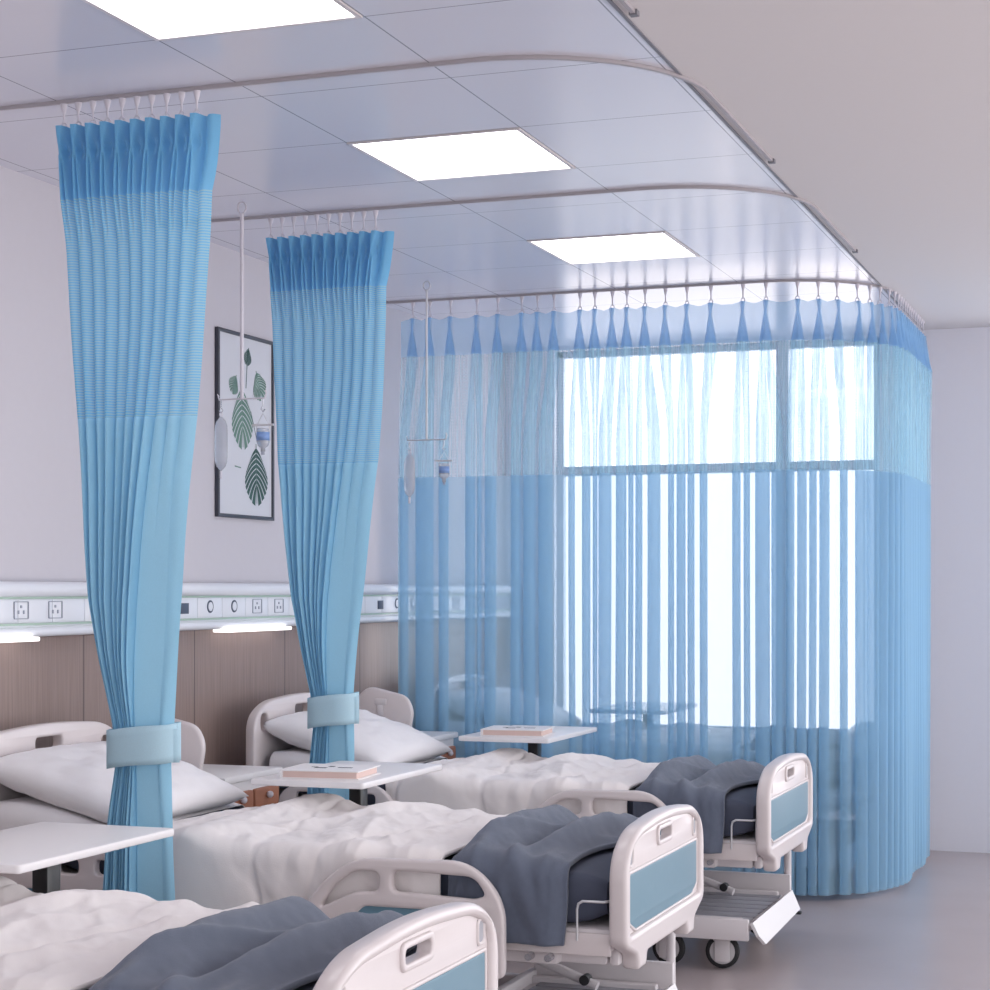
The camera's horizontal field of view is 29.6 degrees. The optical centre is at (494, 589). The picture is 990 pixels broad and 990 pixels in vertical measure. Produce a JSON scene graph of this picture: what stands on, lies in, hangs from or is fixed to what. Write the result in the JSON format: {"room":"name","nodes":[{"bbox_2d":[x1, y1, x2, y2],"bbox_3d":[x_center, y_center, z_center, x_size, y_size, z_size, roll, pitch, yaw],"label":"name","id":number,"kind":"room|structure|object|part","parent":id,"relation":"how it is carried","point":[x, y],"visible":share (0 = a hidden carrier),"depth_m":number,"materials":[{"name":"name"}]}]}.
{"room":"hospital room","nodes":[
{"label":"hospital room","id":0,"kind":"room"},
{"bbox_2d":[0,166,505,583],"bbox_3d":[-2.072,-0.030,5.902,0.120,3.060,12.700,0,0,20],"label":"wall","id":1,"kind":"structure","parent":0,"point":[42,531],"depth_m":8.03,"materials":[{"name":"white paint"}]},
{"bbox_2d":[0,622,397,764],"bbox_3d":[-2.041,0.785,5.785,0.018,1.230,12.500,0,0,20],"label":"wall panel","id":2,"kind":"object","parent":1,"relation":"attached to","point":[222,678],"depth_m":8.01,"materials":[{"name":"brown wood"}]},
{"bbox_2d":[0,581,397,642],"bbox_3d":[-1.574,0.076,6.918,0.092,0.212,9.950,0,0,20],"label":"bedhead service panel","id":3,"kind":"object","parent":1,"relation":"attached to","point":[29,611],"visible":0.51,"depth_m":7.80,"materials":[{"name":"white plastic"}]},
{"bbox_2d":[0,637,39,642],"bbox_3d":[-1.758,0.174,6.389,0.080,0.016,0.610,0,0,20],"label":"reading lamp","id":4,"kind":"object","parent":3,"relation":"attached to","point":[2,639],"depth_m":6.55,"materials":[{"name":"white plastic"}]},
{"bbox_2d":[14,601,28,618],"bbox_3d":[-1.669,0.071,6.602,0.004,0.063,0.090,0,0,20],"label":"socket","id":5,"kind":"object","parent":3,"relation":"attached to","point":[21,608],"depth_m":6.61,"materials":[{"name":"white plastic"}]},
{"bbox_2d":[48,601,62,618],"bbox_3d":[-1.597,0.071,6.805,0.004,0.063,0.090,0,0,20],"label":"socket","id":6,"kind":"object","parent":3,"relation":"attached to","point":[55,608],"depth_m":6.81,"materials":[{"name":"white plastic"}]},
{"bbox_2d":[181,603,188,613],"bbox_3d":[-1.276,0.076,7.696,0.005,0.044,0.066,0,0,20],"label":"switch","id":7,"kind":"object","parent":3,"relation":"attached to","point":[184,606],"depth_m":7.69,"materials":[{"name":"grey plastic"}]},
{"bbox_3d":[-1.563,-0.003,6.915,0.056,0.053,9.950,0,0,20],"label":"rail","id":8,"kind":"part","parent":3,"relation":"part of","materials":[{"name":"white metal"}]},
{"bbox_3d":[-1.573,0.148,6.918,0.040,0.038,9.950,0,0,20],"label":"rail","id":9,"kind":"part","parent":3,"relation":"part of","materials":[{"name":"white metal"}]},
{"bbox_2d":[207,600,213,612],"bbox_3d":[-1.202,0.070,7.904,0.003,0.054,0.054,0,0,20],"label":"outlet","id":10,"kind":"object","parent":3,"relation":"attached to","point":[210,603],"depth_m":7.90,"materials":[{"name":"white plastic"}]},
{"bbox_2d":[231,600,236,611],"bbox_3d":[-1.129,0.070,8.107,0.003,0.054,0.054,0,0,20],"label":"outlet","id":11,"kind":"object","parent":3,"relation":"attached to","point":[233,602],"depth_m":8.10,"materials":[{"name":"white plastic"}]},
{"bbox_2d":[213,626,291,632],"bbox_3d":[-1.070,0.174,8.299,0.080,0.016,0.610,0,0,20],"label":"reading lamp","id":12,"kind":"object","parent":3,"relation":"attached to","point":[223,629],"depth_m":8.19,"materials":[{"name":"white plastic"}]},
{"bbox_2d":[252,599,261,612],"bbox_3d":[-1.054,0.071,8.309,0.004,0.063,0.090,0,0,20],"label":"socket","id":13,"kind":"object","parent":3,"relation":"attached to","point":[256,603],"depth_m":8.31,"materials":[{"name":"white plastic"}]},
{"bbox_2d":[274,599,283,612],"bbox_3d":[-0.981,0.071,8.512,0.004,0.063,0.090,0,0,20],"label":"socket","id":14,"kind":"object","parent":3,"relation":"attached to","point":[278,603],"depth_m":8.51,"materials":[{"name":"white plastic"}]},
{"bbox_2d":[378,600,382,608],"bbox_3d":[-0.587,0.076,9.606,0.005,0.044,0.066,0,0,20],"label":"switch","id":15,"kind":"object","parent":3,"relation":"attached to","point":[380,602],"depth_m":9.60,"materials":[{"name":"grey plastic"}]},
{"bbox_2d":[215,326,273,520],"bbox_3d":[-1.113,-0.729,8.357,0.018,0.822,0.540,0,0,20],"label":"framed picture","id":16,"kind":"object","parent":1,"relation":"attached to","point":[245,490],"visible":0.93,"depth_m":8.36,"materials":[{"name":"paper"}]},
{"bbox_2d":[0,0,989,348],"bbox_3d":[1.055,-1.530,4.669,6.600,0.060,12.500,0,0,20],"label":"ceiling","id":17,"kind":"structure","parent":0,"point":[284,149],"depth_m":6.24,"materials":[{"name":"tile"}]},
{"bbox_2d":[81,0,362,40],"bbox_3d":[-0.738,-1.528,4.714,0.613,0.064,0.613,0,0,20],"label":"ceiling light","id":18,"kind":"object","parent":17,"relation":"attached to","point":[159,20],"visible":0.84,"depth_m":4.89,"materials":[{"name":"paint"}]},
{"bbox_2d":[217,201,266,412],"bbox_3d":[-0.972,-1.088,7.203,0.215,0.814,0.015,0,0,20],"label":"hanger","id":19,"kind":"object","parent":17,"relation":"hanging from","point":[239,203],"visible":1,"depth_m":7.20,"materials":[{"name":"white metal"}]},
{"bbox_2d":[214,413,227,478],"bbox_3d":[-1.058,-0.558,7.234,0.058,0.257,0.020,0,0,20],"label":"bag","id":20,"kind":"object","parent":19,"relation":"hanging from","point":[221,430],"visible":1,"depth_m":7.23,"materials":[{"name":"white plastic"}]},
{"bbox_3d":[-0.973,-1.091,7.204,0.015,0.713,0.015,0,0,20],"label":"rod","id":21,"kind":"part","parent":19,"relation":"part of","materials":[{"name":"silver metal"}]},
{"bbox_2d":[252,414,273,454],"bbox_3d":[-0.889,-0.598,7.173,0.051,0.160,0.082,0,0,-41],"label":"bottle","id":22,"kind":"object","parent":19,"relation":"hanging from","point":[262,434],"visible":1,"depth_m":7.16,"materials":[{"name":"plastic"}]},
{"bbox_2d":[0,55,774,163],"bbox_3d":[-0.402,-1.493,5.713,3.014,0.014,1.120,0,0,-11],"label":"track","id":23,"kind":"object","parent":17,"relation":"attached to","point":[697,84],"visible":1,"depth_m":5.47,"materials":[{"name":"metal"}]},
{"bbox_2d":[56,90,220,900],"bbox_3d":[-1.083,-0.024,5.653,0.558,2.928,0.167,0,0,20],"label":"privacy curtain","id":24,"kind":"object","parent":23,"relation":"hanging from","point":[136,195],"visible":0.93,"depth_m":5.62,"materials":[{"name":"blue fabric"}]},
{"bbox_3d":[-1.090,-0.855,5.647,0.517,0.670,0.058,0,0,20],"label":"panel","id":25,"kind":"part","parent":24,"relation":"part of","materials":[{"name":"blue fabric"}]},
{"bbox_3d":[-1.089,0.460,5.633,0.408,1.960,0.083,0,0,20],"label":"panel","id":26,"kind":"part","parent":24,"relation":"part of","materials":[{"name":"blue fabric"}]},
{"bbox_2d":[406,281,447,451],"bbox_3d":[-0.329,-1.083,9.047,0.215,0.824,0.010,0,0,20],"label":"hanger","id":27,"kind":"object","parent":17,"relation":"hanging from","point":[426,439],"visible":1,"depth_m":9.04,"materials":[{"name":"metal"}]},
{"bbox_2d":[404,451,414,502],"bbox_3d":[-0.415,-0.548,9.078,0.058,0.257,0.020,0,0,20],"label":"bag","id":28,"kind":"object","parent":27,"relation":"hanging from","point":[409,463],"visible":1,"depth_m":9.07,"materials":[{"name":"white plastic"}]},
{"bbox_3d":[-0.330,-1.087,9.048,0.010,0.723,0.010,0,0,20],"label":"rod","id":29,"kind":"part","parent":27,"relation":"part of","materials":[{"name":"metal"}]},
{"bbox_2d":[435,452,452,484],"bbox_3d":[-0.245,-0.588,9.017,0.051,0.160,0.082,0,0,-41],"label":"bottle","id":30,"kind":"object","parent":27,"relation":"hanging from","point":[443,467],"visible":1,"depth_m":9.00,"materials":[{"name":"plastic"}]},
{"bbox_2d":[347,127,575,181],"bbox_3d":[-0.105,-1.528,6.470,0.613,0.064,0.613,0,0,20],"label":"ceiling light","id":31,"kind":"object","parent":17,"relation":"attached to","point":[509,150],"visible":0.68,"depth_m":6.47,"materials":[{"name":"paint"}]},
{"bbox_2d":[211,186,857,252],"bbox_3d":[0.223,-1.493,7.415,3.034,0.014,1.143,0,0,-11],"label":"track","id":32,"kind":"object","parent":17,"relation":"attached to","point":[854,250],"visible":0.94,"depth_m":7.20,"materials":[{"name":"metal"}]},
{"bbox_2d":[266,210,393,799],"bbox_3d":[-0.662,-0.024,7.414,0.556,2.928,0.169,0,0,20],"label":"privacy curtain","id":33,"kind":"object","parent":32,"relation":"hanging from","point":[328,291],"visible":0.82,"depth_m":7.39,"materials":[{"name":"blue fabric"}]},
{"bbox_3d":[-0.665,-0.845,7.407,0.503,0.690,0.058,0,0,20],"label":"panel","id":34,"kind":"part","parent":33,"relation":"part of","materials":[{"name":"blue fabric"}]},
{"bbox_3d":[-0.669,0.470,7.401,0.435,1.940,0.073,0,0,20],"label":"panel","id":35,"kind":"part","parent":33,"relation":"part of","materials":[{"name":"blue fabric"}]},
{"bbox_2d":[526,231,699,264],"bbox_3d":[0.527,-1.528,8.225,0.613,0.064,0.613,0,0,20],"label":"ceiling light","id":36,"kind":"object","parent":17,"relation":"attached to","point":[647,245],"visible":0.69,"depth_m":8.23,"materials":[{"name":"plastic"}]},
{"bbox_2d":[618,0,638,17],"bbox_3d":[-1.005,-1.493,4.024,3.024,0.014,1.131,0,0,-11],"label":"track","id":37,"kind":"object","parent":17,"relation":"attached to","point":[633,12],"visible":1,"depth_m":4.81,"materials":[{"name":"metal"}]},
{"bbox_3d":[-1.004,-1.494,4.015,2.990,0.011,1.110,0,0,-11],"label":"rail","id":38,"kind":"part","parent":37,"relation":"part of","materials":[{"name":"metal"}]},
{"bbox_2d":[386,279,924,324],"bbox_3d":[1.041,-1.493,9.551,3.121,0.014,1.232,0,0,-14],"label":"track","id":39,"kind":"object","parent":17,"relation":"attached to","point":[788,280],"visible":0.84,"depth_m":9.28,"materials":[{"name":"metal"}]},
{"bbox_3d":[1.042,-1.494,9.541,3.086,0.011,1.211,0,0,-14],"label":"rail","id":40,"kind":"part","parent":39,"relation":"part of","materials":[{"name":"metal"}]},
{"bbox_2d":[398,281,930,895],"bbox_3d":[1.080,-0.009,9.483,2.982,2.958,1.176,0,0,-13],"label":"privacy curtain","id":41,"kind":"object","parent":39,"relation":"hanging from","point":[759,616],"visible":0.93,"depth_m":9.24,"materials":[{"name":"blue fabric"}]},
{"bbox_3d":[1.080,0.445,9.484,2.982,2.050,1.173,0,0,-13],"label":"panel","id":42,"kind":"part","parent":41,"relation":"part of","materials":[{"name":"blue fabric"}]},
{"bbox_3d":[1.080,-0.892,9.483,2.982,0.625,1.176,0,0,-13],"label":"panel","id":43,"kind":"part","parent":41,"relation":"part of","materials":[{"name":"blue fabric"}]},
{"bbox_2d":[607,0,923,330],"bbox_3d":[0.350,-1.528,4.923,0.010,0.064,12.500,0,0,20],"label":"trim","id":44,"kind":"structure","parent":17,"relation":"attached to","point":[611,2],"depth_m":6.07,"materials":[{"name":"white metal"}]},
{"bbox_2d":[506,327,989,852],"bbox_3d":[3.208,0.000,10.643,6.600,3.000,0.200,0,0,20],"label":"wall","id":45,"kind":"structure","parent":0,"point":[956,466],"depth_m":10.76,"materials":[{"name":"white paint"}]},
{"bbox_2d":[557,338,878,474],"bbox_3d":[1.310,-0.285,11.252,2.045,2.380,0.200,0,0,20],"label":"window","id":46,"kind":"structure","parent":45,"relation":"in","point":[783,349],"depth_m":11.18,"materials":[{"name":"white metal"}]},
{"bbox_2d":[506,850,989,989],"bbox_3d":[1.042,1.550,4.780,6.700,0.100,12.700,0,0,20],"label":"floor","id":47,"kind":"structure","parent":0,"point":[931,931],"depth_m":7.95,"materials":[{"name":"plastic"}]},
{"bbox_2d":[0,822,173,893],"bbox_3d":[-1.220,1.079,4.910,0.445,0.840,0.750,0,0,20],"label":"table","id":48,"kind":"object","parent":47,"relation":"on","point":[40,848],"visible":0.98,"depth_m":4.94,"materials":[{"name":"white plastic"}]},
{"bbox_3d":[-1.190,1.041,4.971,0.050,0.718,0.065,0,0,20],"label":"post","id":49,"kind":"part","parent":48,"relation":"part of","materials":[{"name":"black metal"}]},
{"bbox_2d":[203,764,282,806],"bbox_3d":[-1.158,1.080,7.475,0.493,0.720,0.500,0,0,20],"label":"base cabinet","id":50,"kind":"object","parent":47,"relation":"on","point":[240,776],"visible":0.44,"depth_m":7.44,"materials":[{"name":"white laminate"}]},
{"bbox_3d":[-0.977,0.818,7.290,0.028,0.028,0.028,0,0,20],"label":"knob","id":51,"kind":"part","parent":50,"relation":"part of","materials":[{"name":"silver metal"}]},
{"bbox_3d":[-0.996,0.827,7.297,0.016,0.077,0.210,0,0,20],"label":"drawer","id":52,"kind":"part","parent":50,"relation":"part of","materials":[{"name":"brown wood"}]},
{"bbox_3d":[-0.919,0.827,7.510,0.016,0.077,0.210,0,0,20],"label":"drawer","id":53,"kind":"part","parent":50,"relation":"part of","materials":[{"name":"brown wood"}]},
{"bbox_3d":[-0.901,0.818,7.503,0.028,0.028,0.028,0,0,20],"label":"knob","id":54,"kind":"part","parent":50,"relation":"part of","materials":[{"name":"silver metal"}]},
{"bbox_2d":[87,902,497,989],"bbox_3d":[-1.208,0.981,4.278,2.250,1.037,1.084,0,0,20],"label":"hospital bed","id":55,"kind":"object","parent":47,"relation":"on","point":[456,948],"visible":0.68,"depth_m":3.95,"materials":[{"name":"plastic"}]},
{"bbox_2d":[0,876,259,989],"bbox_3d":[-1.201,0.887,4.276,1.089,0.338,1.002,0,0,20],"label":"duvet","id":56,"kind":"object","parent":55,"relation":"on","point":[71,939],"visible":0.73,"depth_m":4.21,"materials":[{"name":"white fabric"}]},
{"bbox_3d":[-1.213,0.844,4.280,2.105,0.263,0.890,0,0,20],"label":"mattress","id":57,"kind":"part","parent":55,"relation":"part of","materials":[{"name":"grey fabric"}]},
{"bbox_2d":[88,896,416,989],"bbox_3d":[-0.477,0.868,4.015,0.433,0.332,1.001,0,0,20],"label":"blanket","id":58,"kind":"object","parent":55,"relation":"on","point":[287,943],"visible":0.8,"depth_m":3.90,"materials":[{"name":"fabric"}]},
{"bbox_3d":[-0.176,0.898,3.906,0.056,0.434,0.950,0,0,20],"label":"footboard","id":59,"kind":"part","parent":55,"relation":"part of","materials":[{"name":"plastic"}]},
{"bbox_3d":[-0.174,0.909,3.905,0.030,0.165,0.810,0,0,20],"label":"inlay panel","id":60,"kind":"part","parent":55,"relation":"part of","materials":[{"name":"blue plastic"}]},
{"bbox_2d":[251,761,441,805],"bbox_3d":[-0.532,1.079,6.819,0.445,0.840,0.750,0,0,20],"label":"table","id":61,"kind":"object","parent":47,"relation":"on","point":[389,771],"visible":0.33,"depth_m":6.65,"materials":[{"name":"white plastic"}]},
{"bbox_2d":[280,763,379,779],"bbox_3d":[-0.583,0.644,6.641,0.290,0.030,0.250,0,0,14],"label":"book","id":62,"kind":"object","parent":61,"relation":"on","point":[305,770],"visible":1,"depth_m":6.55,"materials":[{"name":"white paper"}]},
{"bbox_3d":[-0.502,1.041,6.880,0.050,0.718,0.065,0,0,20],"label":"post","id":63,"kind":"part","parent":61,"relation":"part of","materials":[{"name":"black metal"}]},
{"bbox_2d":[0,718,703,989],"bbox_3d":[-0.520,0.981,6.188,2.250,1.037,1.084,0,0,20],"label":"hospital bed","id":64,"kind":"object","parent":47,"relation":"on","point":[625,898],"visible":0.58,"depth_m":5.63,"materials":[{"name":"plastic"}]},
{"bbox_3d":[-1.337,0.972,5.924,0.558,0.327,0.034,0,0,20],"label":"rail","id":65,"kind":"part","parent":64,"relation":"part of","materials":[{"name":"plastic"}]},
{"bbox_3d":[-1.569,0.772,6.531,0.045,0.615,0.975,0,0,20],"label":"headboard","id":66,"kind":"part","parent":64,"relation":"part of","materials":[{"name":"plastic"}]},
{"bbox_2d":[0,796,244,829],"bbox_3d":[-1.277,0.762,6.461,0.473,0.136,0.920,0,0,20],"label":"fitted sheet","id":67,"kind":"object","parent":64,"relation":"on","point":[16,812],"visible":0.2,"depth_m":6.08,"materials":[{"name":"fabric"}]},
{"bbox_2d":[0,741,247,822],"bbox_3d":[-1.282,0.649,6.425,0.546,0.235,0.840,0,0,20],"label":"pillow","id":68,"kind":"object","parent":67,"relation":"on","point":[76,778],"visible":0.58,"depth_m":6.17,"materials":[{"name":"fabric"}]},
{"bbox_3d":[-1.211,0.628,6.979,0.290,0.332,0.030,0,0,20],"label":"rail","id":69,"kind":"part","parent":64,"relation":"part of","materials":[{"name":"plastic"}]},
{"bbox_3d":[-0.525,0.844,6.190,2.105,0.263,0.890,0,0,20],"label":"mattress","id":70,"kind":"part","parent":64,"relation":"part of","materials":[{"name":"white fabric"}]},
{"bbox_2d":[173,793,524,909],"bbox_3d":[-0.513,0.887,6.185,1.089,0.338,1.002,0,0,20],"label":"duvet","id":71,"kind":"object","parent":64,"relation":"on","point":[225,859],"visible":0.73,"depth_m":5.80,"materials":[{"name":"white fabric"}]},
{"bbox_3d":[-0.252,1.012,5.533,0.496,0.155,0.018,0,0,20],"label":"inlay panel","id":72,"kind":"part","parent":64,"relation":"part of","materials":[{"name":"blue plastic"}]},
{"bbox_3d":[-0.282,0.961,5.544,0.665,0.338,0.034,0,0,20],"label":"rail","id":73,"kind":"part","parent":64,"relation":"part of","materials":[{"name":"plastic"}]},
{"bbox_2d":[448,804,637,946],"bbox_3d":[0.211,0.868,5.925,0.433,0.332,1.001,0,0,20],"label":"blanket","id":74,"kind":"object","parent":64,"relation":"on","point":[528,855],"visible":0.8,"depth_m":5.51,"materials":[{"name":"fabric"}]},
{"bbox_3d":[-0.169,1.027,5.589,1.072,0.066,0.010,0,0,20],"label":"frame","id":75,"kind":"part","parent":64,"relation":"part of","materials":[{"name":"plastic"}]},
{"bbox_3d":[0.070,1.198,6.241,0.592,0.225,0.032,0,0,25],"label":"lift arm","id":76,"kind":"part","parent":64,"relation":"part of","materials":[{"name":"paint"}]},
{"bbox_2d":[498,960,677,989],"bbox_3d":[0.237,1.310,5.872,0.564,0.156,0.880,0,0,20],"label":"bed base","id":77,"kind":"object","parent":64,"relation":"on","point":[653,975],"depth_m":6.22,"materials":[{"name":"white plastic"}]},
{"bbox_3d":[0.512,0.898,5.816,0.056,0.434,0.950,0,0,20],"label":"footboard","id":78,"kind":"part","parent":64,"relation":"part of","materials":[{"name":"plastic"}]},
{"bbox_3d":[0.514,0.909,5.815,0.030,0.165,0.810,0,0,20],"label":"inlay panel","id":79,"kind":"part","parent":64,"relation":"part of","materials":[{"name":"blue plastic"}]},
{"bbox_2d":[421,731,457,758],"bbox_3d":[-0.480,1.080,9.357,0.493,0.720,0.500,0,0,20],"label":"base cabinet","id":80,"kind":"object","parent":47,"relation":"on","point":[445,737],"visible":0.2,"depth_m":9.41,"materials":[{"name":"white laminate"}]},
{"bbox_3d":[-0.241,0.827,9.391,0.016,0.077,0.210,0,0,20],"label":"drawer","id":81,"kind":"part","parent":80,"relation":"part of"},
{"bbox_2d":[459,725,596,756],"bbox_3d":[0.156,1.079,8.729,0.445,0.840,0.750,0,0,20],"label":"table","id":82,"kind":"object","parent":47,"relation":"on","point":[561,732],"visible":0.3,"depth_m":8.48,"materials":[{"name":"white laminate"}]},
{"bbox_2d":[480,725,554,736],"bbox_3d":[0.105,0.644,8.551,0.290,0.030,0.250,0,0,14],"label":"book","id":83,"kind":"object","parent":82,"relation":"on","point":[495,730],"visible":1,"depth_m":8.46,"materials":[{"name":"white paper"}]},
{"bbox_3d":[0.186,1.041,8.790,0.050,0.718,0.065,0,0,20],"label":"post","id":84,"kind":"part","parent":82,"relation":"part of","materials":[{"name":"black metal"}]},
{"bbox_2d":[246,687,812,967],"bbox_3d":[0.168,0.981,8.098,2.250,1.037,1.084,0,0,20],"label":"hospital bed","id":85,"kind":"object","parent":47,"relation":"on","point":[770,818],"visible":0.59,"depth_m":7.65,"materials":[{"name":"plastic"}]},
{"bbox_3d":[-0.880,0.772,8.441,0.045,0.615,0.975,0,0,20],"label":"headboard","id":86,"kind":"part","parent":85,"relation":"part of","materials":[{"name":"plastic"}]},
{"bbox_3d":[-0.648,0.972,7.834,0.558,0.327,0.034,0,0,20],"label":"rail","id":87,"kind":"part","parent":85,"relation":"part of","materials":[{"name":"plastic"}]},
{"bbox_2d":[269,747,446,768],"bbox_3d":[-0.588,0.762,8.370,0.473,0.136,0.920,0,0,20],"label":"fitted sheet","id":88,"kind":"object","parent":85,"relation":"on","point":[291,757],"visible":0.08,"depth_m":8.01,"materials":[{"name":"fabric"}]},
{"bbox_2d":[263,709,452,762],"bbox_3d":[-0.594,0.649,8.335,0.546,0.235,0.840,0,0,20],"label":"pillow","id":89,"kind":"object","parent":88,"relation":"on","point":[377,738],"visible":0.66,"depth_m":8.12,"materials":[{"name":"fabric"}]},
{"bbox_3d":[-0.522,0.628,8.889,0.290,0.332,0.030,0,0,20],"label":"rail","id":90,"kind":"part","parent":85,"relation":"part of","materials":[{"name":"plastic"}]},
{"bbox_3d":[0.163,0.844,8.099,2.105,0.263,0.890,0,0,20],"label":"mattress","id":91,"kind":"part","parent":85,"relation":"part of","materials":[{"name":"white fabric"}]},
{"bbox_2d":[385,748,668,814],"bbox_3d":[0.175,0.887,8.095,1.089,0.338,1.002,0,0,20],"label":"duvet","id":92,"kind":"object","parent":85,"relation":"on","point":[503,781],"visible":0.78,"depth_m":7.73,"materials":[{"name":"white fabric"}]},
{"bbox_3d":[0.406,0.961,7.454,0.665,0.338,0.034,0,0,20],"label":"rail","id":93,"kind":"part","parent":85,"relation":"part of","materials":[{"name":"plastic"}]},
{"bbox_2d":[633,755,764,853],"bbox_3d":[0.899,0.868,7.835,0.433,0.332,1.001,0,0,20],"label":"blanket","id":94,"kind":"object","parent":85,"relation":"on","point":[695,781],"visible":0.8,"depth_m":7.45,"materials":[{"name":"fabric"}]},
{"bbox_3d":[0.758,1.198,8.151,0.592,0.225,0.032,0,0,25],"label":"lift arm","id":95,"kind":"part","parent":85,"relation":"part of","materials":[{"name":"paint"}]},
{"bbox_3d":[0.519,1.027,7.499,1.072,0.066,0.010,0,0,20],"label":"frame","id":96,"kind":"part","parent":85,"relation":"part of","materials":[{"name":"plastic"}]},
{"bbox_2d":[676,870,799,944],"bbox_3d":[0.925,1.310,7.782,0.564,0.156,0.880,0,0,20],"label":"bed base","id":97,"kind":"object","parent":85,"relation":"on","point":[733,904],"depth_m":7.79,"materials":[{"name":"white plastic"}]},
{"bbox_3d":[1.200,0.898,7.726,0.056,0.434,0.950,0,0,20],"label":"footboard","id":98,"kind":"part","parent":85,"relation":"part of","materials":[{"name":"plastic"}]},
{"bbox_3d":[1.202,0.909,7.725,0.030,0.165,0.810,0,0,20],"label":"inlay panel","id":99,"kind":"part","parent":85,"relation":"part of","materials":[{"name":"blue plastic"}]}
]}

